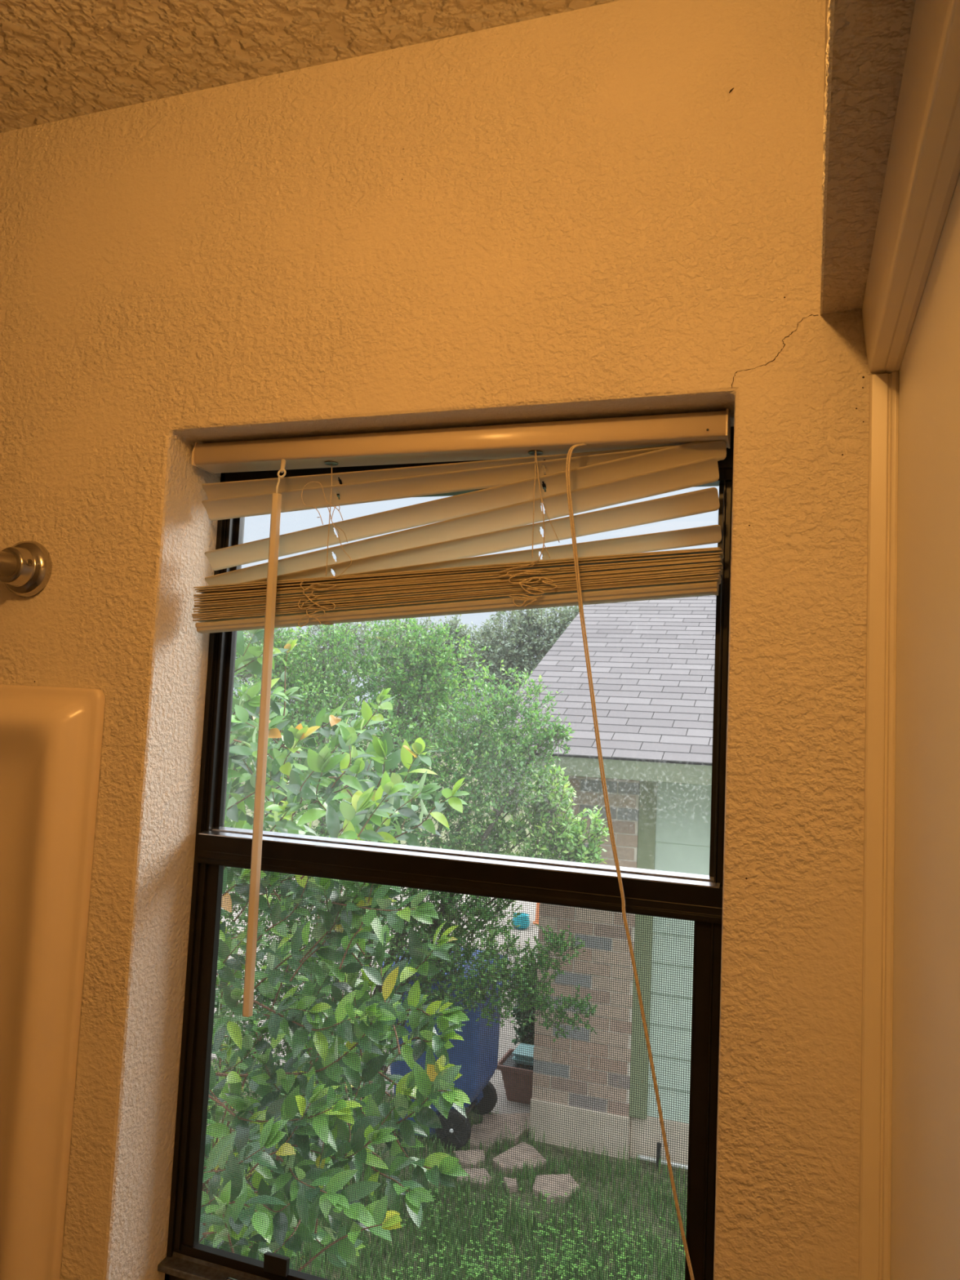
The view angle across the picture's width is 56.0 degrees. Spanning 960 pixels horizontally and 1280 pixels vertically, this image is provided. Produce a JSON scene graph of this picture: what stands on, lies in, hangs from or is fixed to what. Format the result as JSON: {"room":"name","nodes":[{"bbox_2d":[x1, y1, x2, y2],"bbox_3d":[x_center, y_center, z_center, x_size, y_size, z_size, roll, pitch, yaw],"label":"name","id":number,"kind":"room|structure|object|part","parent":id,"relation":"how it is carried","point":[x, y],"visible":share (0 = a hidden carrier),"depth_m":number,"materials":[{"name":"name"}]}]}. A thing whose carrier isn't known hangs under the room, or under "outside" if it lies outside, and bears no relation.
{"room":"bathroom","nodes":[
{"label":"bathroom","id":0,"kind":"room"},
{"bbox_2d":[0,0,619,133],"bbox_3d":[-0.586,-0.802,-0.151,2.202,0.120,2.450,1,-5,19],"label":"ceiling","id":1,"kind":"structure","parent":0,"point":[60,60],"depth_m":0.96,"materials":[{"name":"beige paint"}]},
{"bbox_2d":[0,0,884,1279],"bbox_3d":[-0.227,0.563,0.964,2.202,2.490,0.128,1,-5,19],"label":"wall","id":2,"kind":"structure","parent":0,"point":[614,209],"depth_m":0.92,"materials":[{"name":"beige paint"}]},
{"bbox_2d":[0,540,52,597],"bbox_3d":[-0.925,-0.192,-0.091,0.067,0.067,2.448,1,-5,19],"label":"shower rod","id":3,"kind":"object","parent":2,"relation":"attached to","point":[25,566],"visible":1,"depth_m":1.04,"materials":[{"name":"silver metal"}]},
{"bbox_3d":[-0.929,-0.193,-0.104,0.028,0.028,2.420,1,-5,19],"label":"rod","id":4,"kind":"part","parent":3,"relation":"part of","materials":[{"name":"metal"}]},
{"bbox_2d":[0,684,105,1279],"bbox_3d":[-0.887,0.914,1.071,0.896,1.746,0.034,1,-5,19],"label":"shower surround","id":5,"kind":"object","parent":2,"relation":"attached to","point":[51,737],"visible":1,"depth_m":0.98,"materials":[{"name":"white plastic"}]},
{"bbox_2d":[157,426,733,1279],"bbox_3d":[-0.050,0.271,0.971,0.612,0.988,0.052,1,-5,19],"label":"window","id":6,"kind":"structure","parent":2,"relation":"attached to","point":[698,898],"depth_m":0.97,"materials":[{"name":"glass"}]},
{"bbox_3d":[-0.069,0.714,0.940,0.612,0.013,0.041,1,-5,19],"label":"frame sill","id":7,"kind":"part","parent":6,"relation":"part of","materials":[{"name":"brown metal"}]},
{"bbox_3d":[-0.058,0.491,0.960,0.598,0.448,0.014,1,-5,19],"label":"sash","id":8,"kind":"part","parent":6,"relation":"part of","materials":[{"name":"brown metal"}]},
{"bbox_3d":[-0.046,0.252,0.982,0.600,0.036,0.032,1,-5,19],"label":"meeting rail","id":9,"kind":"part","parent":6,"relation":"part of","materials":[{"name":"brown metal"}]},
{"bbox_2d":[191,408,730,1279],"bbox_3d":[-0.063,0.168,0.927,0.598,0.785,0.058,1,-5,19],"label":"window blind","id":10,"kind":"object","parent":2,"relation":"attached to","point":[425,571],"visible":1,"depth_m":0.94,"materials":[{"name":"beige plastic"}]},
{"bbox_3d":[-0.217,-0.191,0.994,0.006,0.017,0.011,3,-5,-9],"label":"wand stem","id":11,"kind":"part","parent":10,"relation":"part of","materials":[{"name":"beige plastic"}]},
{"bbox_3d":[-0.048,-0.031,0.952,0.574,0.057,0.025,1,-5,19],"label":"rail","id":12,"kind":"part","parent":10,"relation":"part of","materials":[{"name":"beige plastic"}]},
{"bbox_3d":[0.137,0.184,0.839,0.143,0.758,0.012,1,-5,19],"label":"lift cord","id":13,"kind":"part","parent":10,"relation":"part of","materials":[{"name":"beige fabric"}]},
{"bbox_3d":[0.138,0.183,0.836,0.141,0.756,0.012,1,-5,19],"label":"lift cord","id":14,"kind":"part","parent":10,"relation":"part of","materials":[{"name":"beige fabric"}]},
{"bbox_2d":[507,964,536,1044],"bbox_3d":[0.401,3.039,7.287,0.478,0.869,0.462,1,-5,19],"label":"plant","id":15,"kind":"object","parent":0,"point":[517,1006],"visible":0.16,"depth_m":7.18,"materials":[{"name":"green plant"}]},
{"bbox_2d":[820,0,915,315],"bbox_3d":[0.160,-0.559,-0.429,0.601,0.339,2.450,1,-5,19],"label":"soffit","id":16,"kind":"structure","parent":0,"point":[867,41],"depth_m":0.55,"materials":[{"name":"beige paint"}]},
{"bbox_2d":[890,173,959,1279],"bbox_3d":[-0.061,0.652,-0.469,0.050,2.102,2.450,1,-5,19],"label":"door","id":17,"kind":"structure","parent":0,"point":[925,1213],"depth_m":0.56,"materials":[{"name":"paint"}]},
{"bbox_2d":[858,371,898,1279],"bbox_3d":[0.298,0.790,0.690,0.022,2.042,0.009,1,-5,19],"label":"trim","id":18,"kind":"structure","parent":17,"relation":"attached to","point":[877,1023],"depth_m":0.74,"materials":[{"name":"beige paint"}]},
{"bbox_2d":[862,0,959,373],"bbox_3d":[-0.051,-0.366,-0.376,0.029,0.060,2.450,1,-5,19],"label":"trim","id":19,"kind":"structure","parent":17,"relation":"attached to","point":[922,172],"depth_m":0.52,"materials":[{"name":"beige paint"}]},
{"label":"outside","id":20,"kind":"structure","parent":0,"visible":0},
{"bbox_2d":[199,733,687,1279],"bbox_3d":[5.257,6.703,46.273,100.000,0.001,89.863,1,-5,19],"label":"ground","id":21,"kind":"structure","parent":20,"point":[316,822],"depth_m":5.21,"materials":[{"name":"plant"}]},
{"bbox_2d":[233,621,383,771],"bbox_3d":[-7.106,2.152,34.953,7.606,6.643,4.139,1,-5,19],"label":"tree","id":22,"kind":"object","parent":21,"relation":"on","point":[359,639],"visible":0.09,"depth_m":34.38,"materials":[{"name":"green plant"}]},
{"bbox_2d":[198,629,469,1271],"bbox_3d":[-0.526,1.460,2.618,0.967,3.020,2.140,4,-5,-13],"label":"leafy shrub","id":23,"kind":"object","parent":21,"relation":"on","point":[362,806],"visible":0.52,"depth_m":2.09,"materials":[{"name":"green plant"}]},
{"bbox_2d":[208,617,598,1141],"bbox_3d":[-0.574,1.476,5.019,2.357,3.378,1.370,1,-5,19],"label":"tree","id":24,"kind":"object","parent":21,"relation":"on","point":[411,691],"visible":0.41,"depth_m":4.92,"materials":[{"name":"green plant"}]},
{"bbox_2d":[362,613,504,782],"bbox_3d":[-1.700,2.089,30.919,5.100,6.214,3.657,-2,-6,43],"label":"tree","id":25,"kind":"object","parent":21,"relation":"on","point":[461,633],"visible":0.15,"depth_m":30.66,"materials":[{"name":"green plant"}]},
{"bbox_2d":[382,946,516,1149],"bbox_3d":[-0.219,2.706,6.110,0.818,1.110,0.630,1,-5,19],"label":"trash bin","id":26,"kind":"object","parent":21,"relation":"on","point":[410,983],"visible":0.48,"depth_m":5.84,"materials":[{"name":"blue plastic"}]},
{"bbox_3d":[-0.232,2.188,6.169,0.735,0.070,0.620,1,-5,19],"label":"lid","id":27,"kind":"part","parent":26,"relation":"part of","materials":[{"name":"blue plastic"}]},
{"bbox_3d":[0.173,2.270,6.022,0.026,0.026,0.400,1,-5,20],"label":"handle","id":28,"kind":"part","parent":26,"relation":"part of","materials":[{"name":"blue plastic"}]},
{"bbox_2d":[453,1149,484,1168],"bbox_3d":[-0.055,3.236,5.611,0.199,0.052,0.180,4,-5,-12],"label":"flagstone","id":29,"kind":"object","parent":21,"relation":"on","point":[473,1150],"visible":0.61,"depth_m":5.61,"materials":[{"name":"beige stone"}]},
{"bbox_2d":[456,1168,491,1190],"bbox_3d":[-0.036,3.218,5.378,0.213,0.052,0.185,3,-5,-9],"label":"flagstone","id":30,"kind":"object","parent":21,"relation":"on","point":[473,1170],"visible":0.39,"depth_m":5.36,"materials":[{"name":"beige stone"}]},
{"bbox_2d":[349,759,609,1182],"bbox_3d":[-0.096,1.901,4.884,1.573,2.540,0.437,1,-5,25],"label":"bush","id":31,"kind":"object","parent":21,"relation":"on","point":[571,831],"visible":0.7,"depth_m":4.76,"materials":[{"name":"green plant"}]},
{"bbox_2d":[467,1123,501,1151],"bbox_3d":[-0.001,3.262,5.911,0.228,0.052,0.311,5,-5,-23],"label":"flagstone","id":32,"kind":"object","parent":21,"relation":"on","point":[482,1125],"visible":0.36,"depth_m":5.88,"materials":[{"name":"beige stone"}]},
{"bbox_2d":[481,1112,529,1145],"bbox_3d":[0.177,3.283,6.074,0.338,0.052,0.423,2,-5,2],"label":"flagstone","id":33,"kind":"object","parent":21,"relation":"on","point":[511,1114],"visible":0.38,"depth_m":6.08,"materials":[{"name":"beige stone"}]},
{"bbox_2d":[504,1177,517,1192],"bbox_3d":[0.184,3.225,5.336,0.079,0.051,0.104,3,-5,-6],"label":"flagstone","id":34,"kind":"object","parent":21,"relation":"on","point":[514,1181],"visible":0.52,"depth_m":5.31,"materials":[{"name":"beige stone"}]},
{"bbox_2d":[454,604,583,812],"bbox_3d":[1.435,1.807,25.771,4.407,6.148,3.088,1,-5,16],"label":"tree","id":35,"kind":"object","parent":21,"relation":"on","point":[522,656],"visible":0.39,"depth_m":25.43,"materials":[{"name":"green plant"}]},
{"bbox_2d":[491,1142,546,1175],"bbox_3d":[0.238,3.252,5.648,0.326,0.052,0.303,5,-5,-32],"label":"flagstone","id":36,"kind":"object","parent":21,"relation":"on","point":[523,1144],"visible":0.51,"depth_m":5.61,"materials":[{"name":"beige stone"}]},
{"bbox_2d":[358,1177,685,1279],"bbox_3d":[0.525,3.096,4.295,2.120,0.054,1.565,1,-5,19],"label":"clover","id":37,"kind":"object","parent":21,"relation":"on","point":[626,1246],"visible":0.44,"depth_m":4.60,"materials":[{"name":"green plant"}]},
{"bbox_2d":[532,1173,579,1203],"bbox_3d":[0.445,3.236,5.321,0.287,0.052,0.244,3,-5,-9],"label":"flagstone","id":38,"kind":"object","parent":21,"relation":"on","point":[570,1175],"visible":0.48,"depth_m":5.31,"materials":[{"name":"beige stone"}]},
{"bbox_2d":[474,595,716,1164],"bbox_3d":[4.257,1.521,8.820,6.250,4.406,8.502,1,-5,19],"label":"neighbor house","id":39,"kind":"structure","parent":21,"relation":"on","point":[652,661],"depth_m":5.93,"materials":[{"name":"brick"}]},
{"bbox_3d":[1.064,1.958,5.871,0.112,2.200,0.045,1,-5,19],"label":"corner trim","id":40,"kind":"part","parent":39,"relation":"part of","materials":[{"name":"green paint"}]},
{"bbox_2d":[656,1142,661,1167],"bbox_3d":[1.115,3.216,5.641,0.028,0.142,0.027,1,-5,19],"label":"pipe stub","id":41,"kind":"object","parent":21,"relation":"on","point":[658,1153],"visible":0.52,"depth_m":5.63,"materials":[{"name":"black plastic"}]},
{"bbox_2d":[637,1155,688,1169],"bbox_3d":[1.164,3.271,5.649,0.348,0.026,0.026,1,-5,21],"label":"pipe","id":42,"kind":"object","parent":21,"relation":"on","point":[641,1157],"visible":0.52,"depth_m":5.64,"materials":[{"name":"plastic"}]},
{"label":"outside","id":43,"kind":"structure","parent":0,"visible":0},
{"bbox_2d":[211,878,538,1114],"bbox_3d":[-3.772,3.671,13.188,12.400,0.034,10.580,1,-5,19],"label":"driveway","id":44,"kind":"structure","parent":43,"point":[464,896],"depth_m":9.90,"materials":[{"name":"concrete"}]},
{"bbox_2d":[497,1048,533,1104],"bbox_3d":[0.329,3.192,6.572,0.350,0.255,0.350,1,-5,19],"label":"planter","id":45,"kind":"object","parent":44,"relation":"on","point":[509,1053],"visible":0.23,"depth_m":6.46,"materials":[{"name":"brown plastic"}]},
{"bbox_2d":[511,1056,533,1066],"bbox_3d":[0.369,3.045,6.572,0.226,0.035,0.226,1,-5,19],"label":"tray","id":46,"kind":"object","parent":45,"relation":"on","point":[513,1057],"visible":0.13,"depth_m":6.49,"materials":[{"name":"black plastic"}]},
{"bbox_2d":[512,1043,533,1061],"bbox_3d":[0.371,3.008,6.575,0.226,0.035,0.226,1,-5,19],"label":"tray","id":47,"kind":"object","parent":46,"relation":"on","point":[520,1044],"visible":0.29,"depth_m":6.54,"materials":[{"name":"teal plastic"}]},
{"bbox_2d":[513,912,529,929],"bbox_3d":[0.530,3.649,11.703,0.240,0.180,0.240,1,-5,19],"label":"pot","id":48,"kind":"object","parent":44,"relation":"on","point":[526,914],"visible":0.48,"depth_m":11.61,"materials":[{"name":"teal ceramic"}]},
{"bbox_2d":[533,902,540,924],"bbox_3d":[0.847,3.528,12.030,0.260,0.500,0.260,1,-5,19],"label":"post","id":49,"kind":"object","parent":44,"relation":"on","point":[537,917],"visible":0.16,"depth_m":11.97,"materials":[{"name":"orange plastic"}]}
]}

